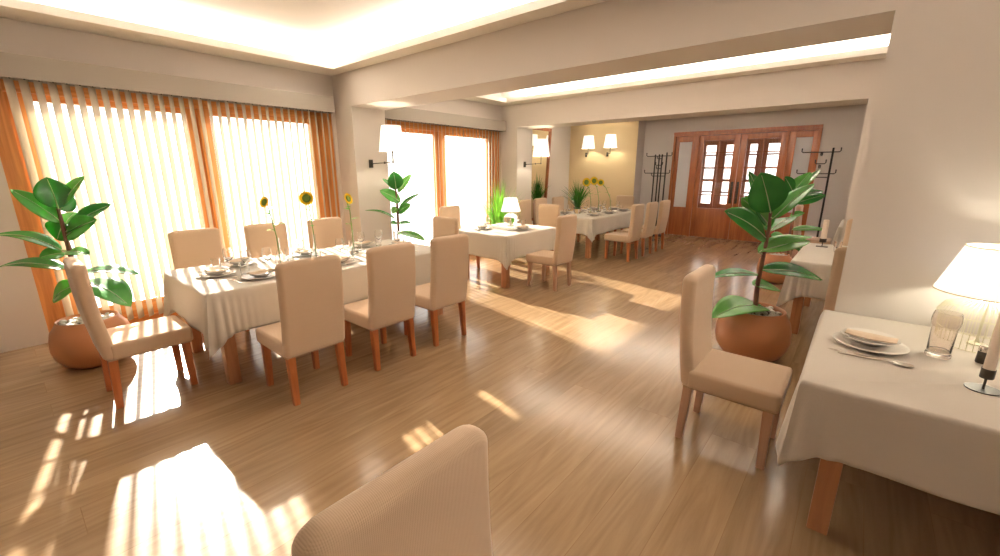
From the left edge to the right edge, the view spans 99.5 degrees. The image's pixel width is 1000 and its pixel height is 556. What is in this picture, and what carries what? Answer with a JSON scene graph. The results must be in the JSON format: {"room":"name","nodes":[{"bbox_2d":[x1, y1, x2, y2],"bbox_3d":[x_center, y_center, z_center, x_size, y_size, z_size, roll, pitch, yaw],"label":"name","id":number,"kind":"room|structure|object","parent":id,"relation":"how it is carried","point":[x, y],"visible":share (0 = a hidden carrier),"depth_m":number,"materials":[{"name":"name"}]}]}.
{"room":"restaurant","nodes":[
{"label":"restaurant","id":0,"kind":"room"},
{"bbox_2d":[0,0,570,352],"bbox_3d":[-2.441,-1.706,6.550,0.940,3.300,15.600,12,18,39],"label":"wall","id":1,"kind":"structure","parent":0,"point":[23,324],"depth_m":4.16,"materials":[{"name":"beige paint"}]},
{"bbox_2d":[0,79,339,332],"bbox_3d":[-3.381,-0.849,4.994,0.120,2.400,3.120,12,18,39],"label":"window","id":2,"kind":"structure","parent":1,"relation":"in","point":[11,155],"depth_m":4.40,"materials":[{"name":"orange wood"}]},
{"bbox_2d":[0,52,337,320],"bbox_3d":[-3.256,-0.937,4.864,0.165,2.465,3.040,12,18,39],"label":"vertical blind","id":3,"kind":"object","parent":2,"relation":"attached to","point":[24,69],"visible":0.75,"depth_m":4.34,"materials":[{"name":"white fabric"}]},
{"bbox_2d":[369,125,405,167],"bbox_3d":[-1.548,-1.746,5.656,0.690,0.525,0.340,12,18,39],"label":"wall lamp","id":4,"kind":"object","parent":1,"relation":"attached to","point":[391,137],"visible":1,"depth_m":5.41,"materials":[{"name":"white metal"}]},
{"bbox_2d":[385,120,498,224],"bbox_3d":[-0.992,-1.543,7.739,0.120,2.400,2.870,12,18,39],"label":"window","id":5,"kind":"structure","parent":1,"relation":"in","point":[415,127],"depth_m":7.59,"materials":[{"name":"orange wood"}]},
{"bbox_2d":[385,107,505,245],"bbox_3d":[-0.855,-1.635,7.624,0.165,2.465,2.830,12,18,39],"label":"vertical blind","id":6,"kind":"object","parent":5,"relation":"attached to","point":[404,114],"visible":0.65,"depth_m":7.38,"materials":[{"name":"white fabric"}]},
{"bbox_2d":[524,139,549,166],"bbox_3d":[0.716,-2.461,8.363,0.580,0.525,0.340,12,18,39],"label":"wall lamp","id":7,"kind":"object","parent":1,"relation":"attached to","point":[541,146],"visible":1,"depth_m":8.15,"materials":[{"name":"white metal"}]},
{"bbox_2d":[531,128,551,220],"bbox_3d":[0.940,-2.609,10.749,0.173,2.298,1.000,12,18,39],"label":"wall mirror","id":8,"kind":"object","parent":1,"relation":"attached to","point":[542,169],"visible":0.24,"depth_m":10.78,"materials":[{"name":"brown mirror"}]},
{"bbox_2d":[330,0,999,336],"bbox_3d":[1.540,-0.868,3.231,9.560,3.300,0.520,12,18,39],"label":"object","id":9,"kind":"structure","parent":1,"relation":"attached to","point":[929,188],"depth_m":2.51,"materials":[{"name":"beige paint"}]},
{"bbox_2d":[501,34,890,241],"bbox_3d":[2.756,-1.762,6.771,6.710,3.300,0.510,12,18,39],"label":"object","id":10,"kind":"structure","parent":1,"relation":"attached to","point":[851,83],"depth_m":6.07,"materials":[{"name":"beige paint"}]},
{"bbox_2d":[0,0,887,120],"bbox_3d":[1.148,-2.266,3.151,10.100,0.350,15.400,12,18,39],"label":"ceiling","id":11,"kind":"structure","parent":0,"point":[326,27],"depth_m":4.29,"materials":[{"name":"white paint"}]},
{"bbox_2d":[0,231,999,555],"bbox_3d":[1.263,0.749,3.813,11.000,0.120,15.600,12,18,39],"label":"floor","id":12,"kind":"structure","parent":0,"point":[574,391],"depth_m":2.58,"materials":[{"name":"brown wood"}]},
{"bbox_2d":[0,176,139,368],"bbox_3d":[-3.615,-0.028,3.450,1.171,1.564,0.530,-3,14,-12],"label":"rubber plant","id":13,"kind":"object","parent":12,"relation":"on","point":[70,344],"visible":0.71,"depth_m":3.39,"materials":[{"name":"ceramic"}]},
{"bbox_2d":[63,257,197,408],"bbox_3d":[-2.664,0.336,3.098,0.450,1.030,0.559,12,18,39],"label":"dining chair","id":14,"kind":"object","parent":12,"relation":"on","point":[113,344],"visible":1,"depth_m":2.94,"materials":[{"name":"beige fabric"}]},
{"bbox_2d":[168,227,249,341],"bbox_3d":[-2.915,0.043,4.261,0.559,1.030,0.450,12,18,39],"label":"dining chair","id":15,"kind":"object","parent":12,"relation":"on","point":[189,248],"visible":0.44,"depth_m":4.28,"materials":[{"name":"beige fabric"}]},
{"bbox_2d":[244,222,288,257],"bbox_3d":[-2.476,-0.085,4.764,0.559,1.030,0.450,12,18,39],"label":"dining chair","id":16,"kind":"object","parent":12,"relation":"on","point":[259,236],"visible":0.38,"depth_m":4.77,"materials":[{"name":"beige fabric"}]},
{"bbox_2d":[255,254,347,405],"bbox_3d":[-1.476,0.327,3.134,0.559,1.030,0.450,12,18,39],"label":"dining chair","id":17,"kind":"object","parent":12,"relation":"on","point":[309,290],"visible":1,"depth_m":2.93,"materials":[{"name":"beige fabric"}]},
{"bbox_2d":[185,308,442,384],"bbox_3d":[-1.744,0.181,4.288,1.070,0.748,2.280,12,18,39],"label":"dining table","id":18,"kind":"object","parent":12,"relation":"on","point":[229,350],"visible":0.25,"depth_m":3.26,"materials":[{"name":"brown wood"}]},
{"bbox_2d":[164,239,430,359],"bbox_3d":[-1.744,0.030,4.250,1.257,0.455,2.471,12,18,39],"label":"tablecloth","id":19,"kind":"object","parent":18,"relation":"on","point":[220,309],"visible":0.45,"depth_m":3.30,"materials":[{"name":"beige fabric"}]},
{"bbox_2d":[194,269,235,277],"bbox_3d":[-2.370,-0.033,3.525,0.292,0.020,0.292,12,18,39],"label":"dinner plate","id":20,"kind":"object","parent":19,"relation":"on","point":[201,275],"visible":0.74,"depth_m":3.48,"materials":[{"name":"beige ceramic"}]},
{"bbox_2d":[198,267,230,274],"bbox_3d":[-2.370,-0.052,3.520,0.230,0.036,0.230,12,18,39],"label":"plate","id":21,"kind":"object","parent":20,"relation":"on","point":[203,271],"visible":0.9,"depth_m":3.50,"materials":[{"name":"beige ceramic"}]},
{"bbox_2d":[205,267,224,271],"bbox_3d":[-2.370,-0.070,3.515,0.198,0.020,0.104,9,17,31],"label":"napkin","id":22,"kind":"object","parent":21,"relation":"on","point":[213,269],"visible":1,"depth_m":3.51,"materials":[{"name":"beige fabric"}]},
{"bbox_2d":[210,258,220,266],"bbox_3d":[-2.441,-0.111,3.641,0.072,0.115,0.072,12,18,39],"label":"tumbler","id":23,"kind":"object","parent":19,"relation":"on","point":[215,262],"visible":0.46,"depth_m":3.61,"materials":[{"name":"clear glass"}]},
{"bbox_2d":[222,247,232,266],"bbox_3d":[-2.348,-0.161,3.663,0.080,0.200,0.080,12,18,39],"label":"wine glass","id":24,"kind":"object","parent":19,"relation":"on","point":[227,253],"visible":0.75,"depth_m":3.63,"materials":[{"name":"clear glass"}]},
{"bbox_2d":[221,260,256,266],"bbox_3d":[-2.411,-0.131,3.913,0.292,0.020,0.292,12,18,39],"label":"dinner plate","id":25,"kind":"object","parent":19,"relation":"on","point":[226,264],"visible":0.49,"depth_m":3.88,"materials":[{"name":"beige ceramic"}]},
{"bbox_2d":[239,262,248,274],"bbox_3d":[-2.101,-0.071,3.483,0.072,0.115,0.072,12,18,39],"label":"tumbler","id":26,"kind":"object","parent":19,"relation":"on","point":[244,266],"visible":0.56,"depth_m":3.46,"materials":[{"name":"clear glass"}]},
{"bbox_2d":[240,250,250,261],"bbox_3d":[-2.134,-0.135,3.563,0.080,0.200,0.080,12,18,39],"label":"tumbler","id":27,"kind":"object","parent":19,"relation":"on","point":[245,255],"visible":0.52,"depth_m":3.52,"materials":[{"name":"clear glass"}]},
{"bbox_2d":[241,272,274,279],"bbox_3d":[-1.953,-0.017,3.462,0.292,0.020,0.292,12,18,39],"label":"dinner plate","id":28,"kind":"object","parent":19,"relation":"on","point":[248,277],"visible":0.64,"depth_m":3.41,"materials":[{"name":"beige ceramic"}]},
{"bbox_2d":[244,268,274,276],"bbox_3d":[-1.953,-0.036,3.458,0.230,0.036,0.230,12,18,39],"label":"plate","id":29,"kind":"object","parent":28,"relation":"on","point":[270,272],"visible":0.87,"depth_m":3.44,"materials":[{"name":"beige ceramic"}]},
{"bbox_2d":[246,268,274,274],"bbox_3d":[-1.953,-0.054,3.453,0.104,0.020,0.198,9,17,31],"label":"napkin","id":30,"kind":"object","parent":29,"relation":"on","point":[268,269],"visible":0.99,"depth_m":3.45,"materials":[{"name":"beige fabric"}]},
{"bbox_2d":[262,247,271,267],"bbox_3d":[-2.015,-0.162,3.669,0.080,0.200,0.080,12,18,39],"label":"wine glass","id":31,"kind":"object","parent":19,"relation":"on","point":[266,252],"visible":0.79,"depth_m":3.63,"materials":[{"name":"clear glass"}]},
{"bbox_2d":[262,247,271,260],"bbox_3d":[-2.015,-0.205,3.659,0.080,0.112,0.080,12,18,39],"label":"bowl","id":32,"kind":"object","parent":31,"relation":"on","point":[266,252],"depth_m":3.63,"materials":[{"name":"clear glass"}]},
{"bbox_2d":[275,238,285,262],"bbox_3d":[-2.079,-0.260,3.983,0.100,0.235,0.100,12,18,39],"label":"bottle vase","id":33,"kind":"object","parent":19,"relation":"on","point":[279,252],"visible":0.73,"depth_m":3.97,"materials":[{"name":"clear glass"}]},
{"bbox_2d":[259,196,282,237],"bbox_3d":[-2.119,-0.456,3.949,0.152,0.609,0.159,12,18,39],"label":"sunflower","id":34,"kind":"object","parent":33,"relation":"in","point":[264,201],"visible":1,"depth_m":3.88,"materials":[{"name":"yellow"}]},
{"bbox_2d":[285,248,292,260],"bbox_3d":[-2.042,-0.227,4.101,0.072,0.115,0.072,12,18,39],"label":"tumbler","id":35,"kind":"object","parent":19,"relation":"on","point":[288,251],"visible":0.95,"depth_m":4.08,"materials":[{"name":"clear glass"}]},
{"bbox_2d":[295,239,303,258],"bbox_3d":[-1.949,-0.277,4.122,0.080,0.200,0.080,12,18,39],"label":"wine glass","id":36,"kind":"object","parent":19,"relation":"on","point":[299,245],"visible":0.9,"depth_m":4.09,"materials":[{"name":"white"}]},
{"bbox_2d":[295,239,303,250],"bbox_3d":[-1.949,-0.319,4.111,0.080,0.112,0.080,12,18,39],"label":"bowl","id":37,"kind":"object","parent":36,"relation":"on","point":[299,244],"depth_m":4.08,"materials":[{"name":"clear glass"}]},
{"bbox_2d":[311,234,321,256],"bbox_3d":[-1.844,-0.320,4.223,0.100,0.235,0.100,12,18,39],"label":"bottle vase","id":38,"kind":"object","parent":19,"relation":"on","point":[315,252],"visible":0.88,"depth_m":4.21,"materials":[{"name":"clear glass"}]},
{"bbox_2d":[299,191,314,233],"bbox_3d":[-1.853,-0.534,4.183,0.154,0.646,0.154,7,16,27],"label":"sunflower","id":39,"kind":"object","parent":38,"relation":"in","point":[306,198],"visible":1,"depth_m":4.11,"materials":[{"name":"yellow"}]},
{"bbox_2d":[302,194,310,201],"bbox_3d":[-1.880,-0.774,4.110,0.081,0.078,0.030,-3,14,-10],"label":"flower","id":40,"kind":"object","parent":39,"relation":"on","point":[305,197],"depth_m":4.10,"materials":[{"name":"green plant"}]},
{"bbox_2d":[335,238,343,255],"bbox_3d":[-1.577,-0.289,4.173,0.080,0.200,0.080,12,18,39],"label":"wine glass","id":41,"kind":"object","parent":19,"relation":"on","point":[339,243],"visible":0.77,"depth_m":4.14,"materials":[{"name":"white"}]},
{"bbox_2d":[335,238,343,249],"bbox_3d":[-1.577,-0.332,4.162,0.080,0.112,0.080,12,18,39],"label":"bowl","id":42,"kind":"object","parent":41,"relation":"on","point":[339,242],"depth_m":4.13,"materials":[{"name":"clear glass"}]},
{"bbox_2d":[347,246,354,257],"bbox_3d":[-1.484,-0.256,4.215,0.072,0.115,0.072,12,18,39],"label":"tumbler","id":43,"kind":"object","parent":19,"relation":"on","point":[350,249],"visible":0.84,"depth_m":4.19,"materials":[{"name":"clear glass"}]},
{"bbox_2d":[351,231,358,253],"bbox_3d":[-1.536,-0.372,4.427,0.100,0.235,0.100,12,18,39],"label":"bottle vase","id":44,"kind":"object","parent":19,"relation":"on","point":[356,250],"visible":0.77,"depth_m":4.41,"materials":[{"name":"clear glass"}]},
{"bbox_2d":[344,193,353,230],"bbox_3d":[-1.541,-0.574,4.407,0.157,0.613,0.152,-8,16,-29],"label":"sunflower","id":45,"kind":"object","parent":44,"relation":"in","point":[347,197],"visible":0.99,"depth_m":4.37,"materials":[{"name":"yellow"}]},
{"bbox_2d":[357,232,364,250],"bbox_3d":[-1.517,-0.402,4.619,0.080,0.200,0.080,12,18,39],"label":"wine glass","id":46,"kind":"object","parent":19,"relation":"on","point":[360,235],"visible":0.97,"depth_m":4.58,"materials":[{"name":"white"}]},
{"bbox_2d":[357,232,364,241],"bbox_3d":[-1.517,-0.445,4.608,0.080,0.112,0.080,12,18,39],"label":"bowl","id":47,"kind":"object","parent":46,"relation":"on","point":[360,235],"depth_m":4.58,"materials":[{"name":"clear glass"}]},
{"bbox_2d":[375,229,381,246],"bbox_3d":[-1.376,-0.447,4.795,0.080,0.200,0.080,12,18,39],"label":"wine glass","id":48,"kind":"object","parent":19,"relation":"on","point":[378,234],"visible":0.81,"depth_m":4.75,"materials":[{"name":"white"}]},
{"bbox_2d":[375,229,381,239],"bbox_3d":[-1.376,-0.489,4.784,0.080,0.112,0.080,12,18,39],"label":"bowl","id":49,"kind":"object","parent":48,"relation":"on","point":[378,234],"depth_m":4.75,"materials":[{"name":"clear glass"}]},
{"bbox_2d":[393,231,399,241],"bbox_3d":[-1.139,-0.417,4.677,0.080,0.200,0.080,12,18,39],"label":"wine glass","id":50,"kind":"object","parent":19,"relation":"on","point":[396,234],"visible":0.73,"depth_m":4.64,"materials":[{"name":"white"}]},
{"bbox_2d":[307,217,343,248],"bbox_3d":[-2.026,-0.219,5.297,0.559,1.030,0.450,12,18,39],"label":"dining chair","id":51,"kind":"object","parent":12,"relation":"on","point":[326,230],"visible":0.38,"depth_m":5.32,"materials":[{"name":"beige fabric"}]},
{"bbox_2d":[344,242,415,370],"bbox_3d":[-1.052,0.197,3.651,0.559,1.030,0.450,12,18,39],"label":"dining chair","id":52,"kind":"object","parent":12,"relation":"on","point":[391,269],"visible":0.97,"depth_m":3.45,"materials":[{"name":"beige fabric"}]},
{"bbox_2d":[291,424,492,555],"bbox_3d":[-0.005,0.913,0.815,0.559,1.030,0.450,12,18,39],"label":"dining chair","id":53,"kind":"object","parent":12,"relation":"on","point":[434,501],"visible":1,"depth_m":0.84,"materials":[{"name":"beige fabric"}]},
{"bbox_2d":[366,171,424,240],"bbox_3d":[-1.477,-0.686,5.991,0.806,1.596,0.440,-3,14,-11],"label":"rubber plant","id":54,"kind":"object","parent":12,"relation":"on","point":[395,181],"visible":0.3,"depth_m":5.91,"materials":[{"name":"plant"}]},
{"bbox_2d":[404,233,468,346],"bbox_3d":[-0.641,0.074,4.139,0.559,1.030,0.450,12,18,39],"label":"dining chair","id":55,"kind":"object","parent":12,"relation":"on","point":[449,255],"visible":0.97,"depth_m":3.93,"materials":[{"name":"beige fabric"}]},
{"bbox_2d":[433,216,458,237],"bbox_3d":[-0.855,-0.238,5.372,0.450,1.030,0.559,12,18,39],"label":"dining chair","id":56,"kind":"object","parent":12,"relation":"on","point":[442,226],"visible":0.33,"depth_m":5.41,"materials":[{"name":"beige fabric"}]},
{"bbox_2d":[439,205,479,267],"bbox_3d":[-0.666,-0.678,7.115,0.559,1.030,0.450,12,18,39],"label":"dining chair","id":57,"kind":"object","parent":12,"relation":"on","point":[444,211],"visible":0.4,"depth_m":7.16,"materials":[{"name":"beige fabric"}]},
{"bbox_2d":[475,183,525,224],"bbox_3d":[-0.008,-1.086,7.800,1.090,1.485,1.138,1,14,6],"label":"grass plant","id":58,"kind":"object","parent":12,"relation":"on","point":[498,216],"visible":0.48,"depth_m":7.70,"materials":[{"name":"plant"}]},
{"bbox_2d":[468,262,548,288],"bbox_3d":[0.102,-0.381,6.515,0.950,0.748,1.170,12,18,39],"label":"dining table","id":59,"kind":"object","parent":12,"relation":"on","point":[505,274],"visible":0.24,"depth_m":5.94,"materials":[{"name":"brown wood"}]},
{"bbox_2d":[459,223,555,269],"bbox_3d":[0.102,-0.533,6.476,1.103,0.455,1.326,12,18,39],"label":"tablecloth","id":60,"kind":"object","parent":59,"relation":"on","point":[504,245],"visible":0.8,"depth_m":5.99,"materials":[{"name":"beige fabric"}]},
{"bbox_2d":[501,197,520,226],"bbox_3d":[0.168,-1.031,6.583,0.316,0.458,0.316,12,18,39],"label":"table lamp","id":61,"kind":"object","parent":60,"relation":"on","point":[510,204],"visible":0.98,"depth_m":6.49,"materials":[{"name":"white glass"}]},
{"bbox_2d":[517,199,531,224],"bbox_3d":[0.675,-1.068,8.656,0.559,1.030,0.450,12,18,39],"label":"dining chair","id":62,"kind":"object","parent":12,"relation":"on","point":[525,215],"visible":0.38,"depth_m":8.71,"materials":[{"name":"beige fabric"}]},
{"bbox_2d":[531,171,548,224],"bbox_3d":[0.886,-1.761,10.249,0.762,1.594,0.687,12,18,39],"label":"grass plant","id":63,"kind":"object","parent":12,"relation":"on","point":[537,191],"visible":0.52,"depth_m":10.11,"materials":[{"name":"plant"}]},
{"bbox_2d":[534,198,546,224],"bbox_3d":[1.066,-1.208,9.211,0.559,1.030,0.450,12,18,39],"label":"dining chair","id":64,"kind":"object","parent":12,"relation":"on","point":[537,201],"visible":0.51,"depth_m":9.16,"materials":[{"name":"beige fabric"}]},
{"bbox_2d":[539,204,559,250],"bbox_3d":[1.036,-0.863,7.848,0.450,1.030,0.559,12,18,39],"label":"dining chair","id":65,"kind":"object","parent":12,"relation":"on","point":[548,213],"visible":0.33,"depth_m":7.56,"materials":[{"name":"beige fabric"}]},
{"bbox_2d":[526,214,576,291],"bbox_3d":[0.719,-0.386,5.957,0.559,1.030,0.450,12,18,39],"label":"dining chair","id":66,"kind":"object","parent":12,"relation":"on","point":[566,225],"visible":1,"depth_m":5.78,"materials":[{"name":"beige fabric"}]},
{"bbox_2d":[552,196,579,241],"bbox_3d":[1.524,-1.341,9.738,0.559,1.030,0.450,12,18,39],"label":"dining chair","id":67,"kind":"object","parent":12,"relation":"on","point":[559,200],"visible":0.37,"depth_m":9.80,"materials":[{"name":"beige fabric"}]},
{"bbox_2d":[550,234,634,257],"bbox_3d":[2.005,-1.012,9.011,1.060,0.748,2.260,12,18,39],"label":"dining table","id":68,"kind":"object","parent":12,"relation":"on","point":[588,246],"visible":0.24,"depth_m":7.98,"materials":[{"name":"brown wood"}]},
{"bbox_2d":[560,208,643,241],"bbox_3d":[2.005,-1.174,8.970,1.240,0.432,2.432,12,18,39],"label":"tablecloth","id":69,"kind":"object","parent":68,"relation":"on","point":[589,226],"visible":0.43,"depth_m":8.10,"materials":[{"name":"beige fabric"}]},
{"bbox_2d":[560,182,592,213],"bbox_3d":[1.572,-1.672,8.595,0.886,0.714,0.858,-1,14,-2],"label":"grass plant","id":70,"kind":"object","parent":69,"relation":"on","point":[578,197],"visible":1,"depth_m":8.57,"materials":[{"name":"green plant"}]},
{"bbox_2d":[606,195,633,233],"bbox_3d":[2.898,-1.469,10.243,0.450,1.030,0.559,12,18,39],"label":"dining chair","id":71,"kind":"object","parent":12,"relation":"on","point":[627,201],"visible":0.35,"depth_m":10.27,"materials":[{"name":"beige fabric"}]},
{"bbox_2d":[604,203,644,261],"bbox_3d":[2.292,-0.862,7.841,0.559,1.030,0.450,12,18,39],"label":"dining chair","id":72,"kind":"object","parent":12,"relation":"on","point":[637,211],"visible":1,"depth_m":7.67,"materials":[{"name":"beige fabric"}]},
{"bbox_2d":[620,201,657,255],"bbox_3d":[2.731,-0.989,8.345,0.559,1.030,0.450,12,18,39],"label":"dining chair","id":73,"kind":"object","parent":12,"relation":"on","point":[652,207],"visible":0.89,"depth_m":8.13,"materials":[{"name":"beige fabric"}]},
{"bbox_2d":[634,200,670,251],"bbox_3d":[3.169,-1.116,8.849,0.559,1.030,0.450,12,18,39],"label":"dining chair","id":74,"kind":"object","parent":12,"relation":"on","point":[664,208],"visible":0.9,"depth_m":8.62,"materials":[{"name":"beige fabric"}]},
{"bbox_2d":[644,152,672,236],"bbox_3d":[3.919,-2.107,10.698,0.678,2.044,0.340,12,18,39],"label":"coat rack","id":75,"kind":"object","parent":12,"relation":"on","point":[655,156],"visible":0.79,"depth_m":10.54,"materials":[{"name":"black metal"}]},
{"bbox_2d":[675,264,791,469],"bbox_3d":[1.389,0.483,2.516,0.559,1.030,0.450,12,18,39],"label":"dining chair","id":76,"kind":"object","parent":12,"relation":"on","point":[763,386],"visible":1,"depth_m":2.45,"materials":[{"name":"beige fabric"}]},
{"bbox_2d":[712,171,821,361],"bbox_3d":[2.251,-0.085,3.594,0.889,1.604,0.579,3,14,11],"label":"rubber plant","id":77,"kind":"object","parent":12,"relation":"on","point":[745,327],"visible":0.98,"depth_m":3.51,"materials":[{"name":"ceramic"}]},
{"bbox_2d":[757,170,824,283],"bbox_3d":[4.255,-0.740,6.150,0.836,1.622,0.480,-3,14,-11],"label":"rubber plant","id":78,"kind":"object","parent":12,"relation":"on","point":[814,195],"visible":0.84,"depth_m":6.05,"materials":[{"name":"plant"}]},
{"bbox_2d":[790,297,810,333],"bbox_3d":[3.700,0.152,4.403,1.020,0.748,1.340,12,18,39],"label":"dining table","id":79,"kind":"object","parent":12,"relation":"on","point":[798,303],"visible":0.12,"depth_m":4.25,"materials":[{"name":"brown wood"}]},
{"bbox_2d":[776,243,846,305],"bbox_3d":[3.700,0.012,4.367,1.186,0.478,1.505,12,18,39],"label":"tablecloth","id":80,"kind":"object","parent":79,"relation":"on","point":[818,260],"visible":0.37,"depth_m":4.11,"materials":[{"name":"beige fabric"}]},
{"bbox_2d":[816,238,827,247],"bbox_3d":[3.695,-0.406,4.847,0.110,0.095,0.070,12,18,39],"label":"candle holder","id":81,"kind":"object","parent":80,"relation":"on","point":[820,239],"visible":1,"depth_m":4.83,"materials":[{"name":"brown metal"}]},
{"bbox_2d":[820,219,829,238],"bbox_3d":[3.695,-0.545,4.811,0.056,0.258,0.056,12,18,39],"label":"candle","id":82,"kind":"object","parent":81,"relation":"in","point":[826,222],"visible":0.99,"depth_m":4.79,"materials":[{"name":"beige wax"}]},
{"bbox_2d":[791,205,831,258],"bbox_3d":[5.428,-0.743,7.369,0.559,1.030,0.450,12,18,39],"label":"dining chair","id":83,"kind":"object","parent":12,"relation":"on","point":[798,221],"visible":0.43,"depth_m":7.30,"materials":[{"name":"beige fabric"}]},
{"bbox_2d":[796,147,841,236],"bbox_3d":[6.299,-1.567,8.562,0.678,2.044,0.340,12,18,39],"label":"coat rack","id":84,"kind":"object","parent":12,"relation":"on","point":[833,149],"visible":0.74,"depth_m":8.36,"materials":[{"name":"black metal"}]},
{"bbox_2d":[806,458,842,534],"bbox_3d":[2.256,0.807,1.810,1.540,0.748,1.170,12,18,39],"label":"dining table","id":85,"kind":"object","parent":12,"relation":"on","point":[828,476],"visible":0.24,"depth_m":1.89,"materials":[{"name":"brown wood"}]},
{"bbox_2d":[775,310,999,514],"bbox_3d":[2.256,0.635,1.767,1.688,0.413,1.317,12,18,39],"label":"tablecloth","id":86,"kind":"object","parent":85,"relation":"on","point":[919,427],"visible":0.9,"depth_m":1.67,"materials":[{"name":"beige fabric"}]},
{"bbox_2d":[828,348,902,363],"bbox_3d":[1.709,0.364,1.979,0.281,0.006,0.020,12,18,39],"label":"knife","id":87,"kind":"object","parent":86,"relation":"on","point":[828,348],"visible":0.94,"depth_m":1.99,"materials":[{"name":"silver metal"}]},
{"bbox_2d":[833,332,909,354],"bbox_3d":[1.835,0.327,2.102,0.292,0.020,0.292,12,18,39],"label":"dinner plate","id":88,"kind":"object","parent":86,"relation":"on","point":[900,349],"visible":0.65,"depth_m":2.06,"materials":[{"name":"beige ceramic"}]},
{"bbox_2d":[840,327,900,345],"bbox_3d":[1.838,0.304,2.108,0.230,0.036,0.230,12,18,39],"label":"plate","id":89,"kind":"object","parent":88,"relation":"on","point":[858,339],"visible":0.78,"depth_m":2.12,"materials":[{"name":"beige ceramic"}]},
{"bbox_2d":[845,328,898,343],"bbox_3d":[1.841,0.288,2.100,0.104,0.020,0.197,-13,19,-41],"label":"napkin","id":90,"kind":"object","parent":89,"relation":"on","point":[870,336],"visible":1,"depth_m":2.09,"materials":[{"name":"beige fabric"}]},
{"bbox_2d":[838,351,914,366],"bbox_3d":[1.717,0.372,1.940,0.267,0.015,0.048,11,18,38],"label":"spoon","id":91,"kind":"object","parent":86,"relation":"on","point":[899,363],"visible":1,"depth_m":1.92,"materials":[{"name":"silver metal"}]},
{"bbox_2d":[924,310,963,359],"bbox_3d":[2.055,0.262,1.962,0.103,0.214,0.103,12,18,39],"label":"tumbler","id":92,"kind":"object","parent":86,"relation":"on","point":[945,324],"visible":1,"depth_m":1.94,"materials":[{"name":"clear glass"}]},
{"bbox_2d":[932,243,999,352],"bbox_3d":[2.387,0.086,2.060,0.405,0.508,0.405,8,16,28],"label":"table lamp","id":93,"kind":"object","parent":86,"relation":"on","point":[974,273],"visible":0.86,"depth_m":2.01,"materials":[{"name":"white fabric"}]},
{"bbox_2d":[963,366,999,395],"bbox_3d":[1.918,0.399,1.670,0.106,0.090,0.106,12,18,39],"label":"candle holder","id":94,"kind":"object","parent":86,"relation":"on","point":[986,374],"visible":0.97,"depth_m":1.67,"materials":[{"name":"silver metal"}]},
{"bbox_2d":[982,313,999,370],"bbox_3d":[1.918,0.251,1.633,0.035,0.278,0.035,12,18,39],"label":"candle","id":95,"kind":"object","parent":94,"relation":"in","point":[993,353],"visible":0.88,"depth_m":1.63,"materials":[{"name":"beige wax"}]},
{"bbox_2d":[974,344,988,363],"bbox_3d":[2.182,0.343,1.906,0.046,0.084,0.046,12,18,39],"label":"salt shaker","id":96,"kind":"object","parent":86,"relation":"on","point":[980,357],"visible":0.59,"depth_m":1.90,"materials":[{"name":"brown metal"}]},
{"bbox_2d":[823,247,846,310],"bbox_3d":[2.965,0.237,3.493,0.450,1.030,0.559,12,18,39],"label":"dining chair","id":97,"kind":"object","parent":12,"relation":"on","point":[840,252],"visible":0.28,"depth_m":3.35,"materials":[{"name":"beige fabric"}]},
{"bbox_2d":[842,219,852,245],"bbox_3d":[4.344,-0.164,5.078,0.450,1.030,0.559,12,18,39],"label":"dining chair","id":98,"kind":"object","parent":12,"relation":"on","point":[849,222],"visible":0.14,"depth_m":5.27,"materials":[{"name":"beige fabric"}]},
{"bbox_3d":[6.082,-0.479,6.900,0.900,0.748,1.330,12,18,39],"label":"dining table","id":99,"kind":"object","parent":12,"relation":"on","visible":0},
{"bbox_2d":[831,219,843,244],"bbox_3d":[6.082,-0.631,6.862,1.086,0.453,1.515,12,18,39],"label":"tablecloth","id":100,"kind":"object","parent":99,"relation":"on","point":[837,237],"visible":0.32,"depth_m":6.61,"materials":[{"name":"beige fabric"}]},
{"bbox_2d":[568,121,645,231],"bbox_3d":[2.853,-2.758,11.630,1.950,2.850,0.450,12,18,39],"label":"wall","id":101,"kind":"structure","parent":0,"point":[621,171],"depth_m":11.25,"materials":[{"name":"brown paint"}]},
{"bbox_2d":[582,135,594,156],"bbox_3d":[2.376,-3.506,11.276,0.339,0.525,0.492,7,16,27],"label":"wall lamp","id":102,"kind":"object","parent":101,"relation":"attached to","point":[588,141],"visible":1,"depth_m":11.07,"materials":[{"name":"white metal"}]},
{"bbox_2d":[603,134,616,156],"bbox_3d":[2.857,-3.407,10.882,0.339,0.525,0.492,7,16,27],"label":"wall lamp","id":103,"kind":"object","parent":101,"relation":"attached to","point":[610,142],"visible":1,"depth_m":10.68,"materials":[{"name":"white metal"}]},
{"bbox_2d":[640,104,866,242],"bbox_3d":[5.184,-2.598,10.081,7.900,3.300,0.200,12,18,39],"label":"wall","id":104,"kind":"structure","parent":0,"point":[843,125],"depth_m":8.86,"materials":[{"name":"beige paint"}]},
{"bbox_2d":[665,124,823,241],"bbox_3d":[5.487,-2.145,9.878,2.960,2.520,0.200,12,18,39],"label":"door","id":105,"kind":"structure","parent":104,"relation":"in","point":[684,218],"depth_m":10.02,"materials":[{"name":"brown wood"}]},
{"bbox_3d":[6.070,-2.413,10.571,3.700,2.900,1.600,12,18,39],"label":"wall","id":106,"kind":"structure","parent":0,"visible":0},
{"bbox_2d":[697,138,780,208],"bbox_3d":[6.554,-2.563,11.125,3.500,2.680,0.080,12,18,39],"label":"window","id":107,"kind":"structure","parent":106,"relation":"in","point":[723,143],"depth_m":11.37,"materials":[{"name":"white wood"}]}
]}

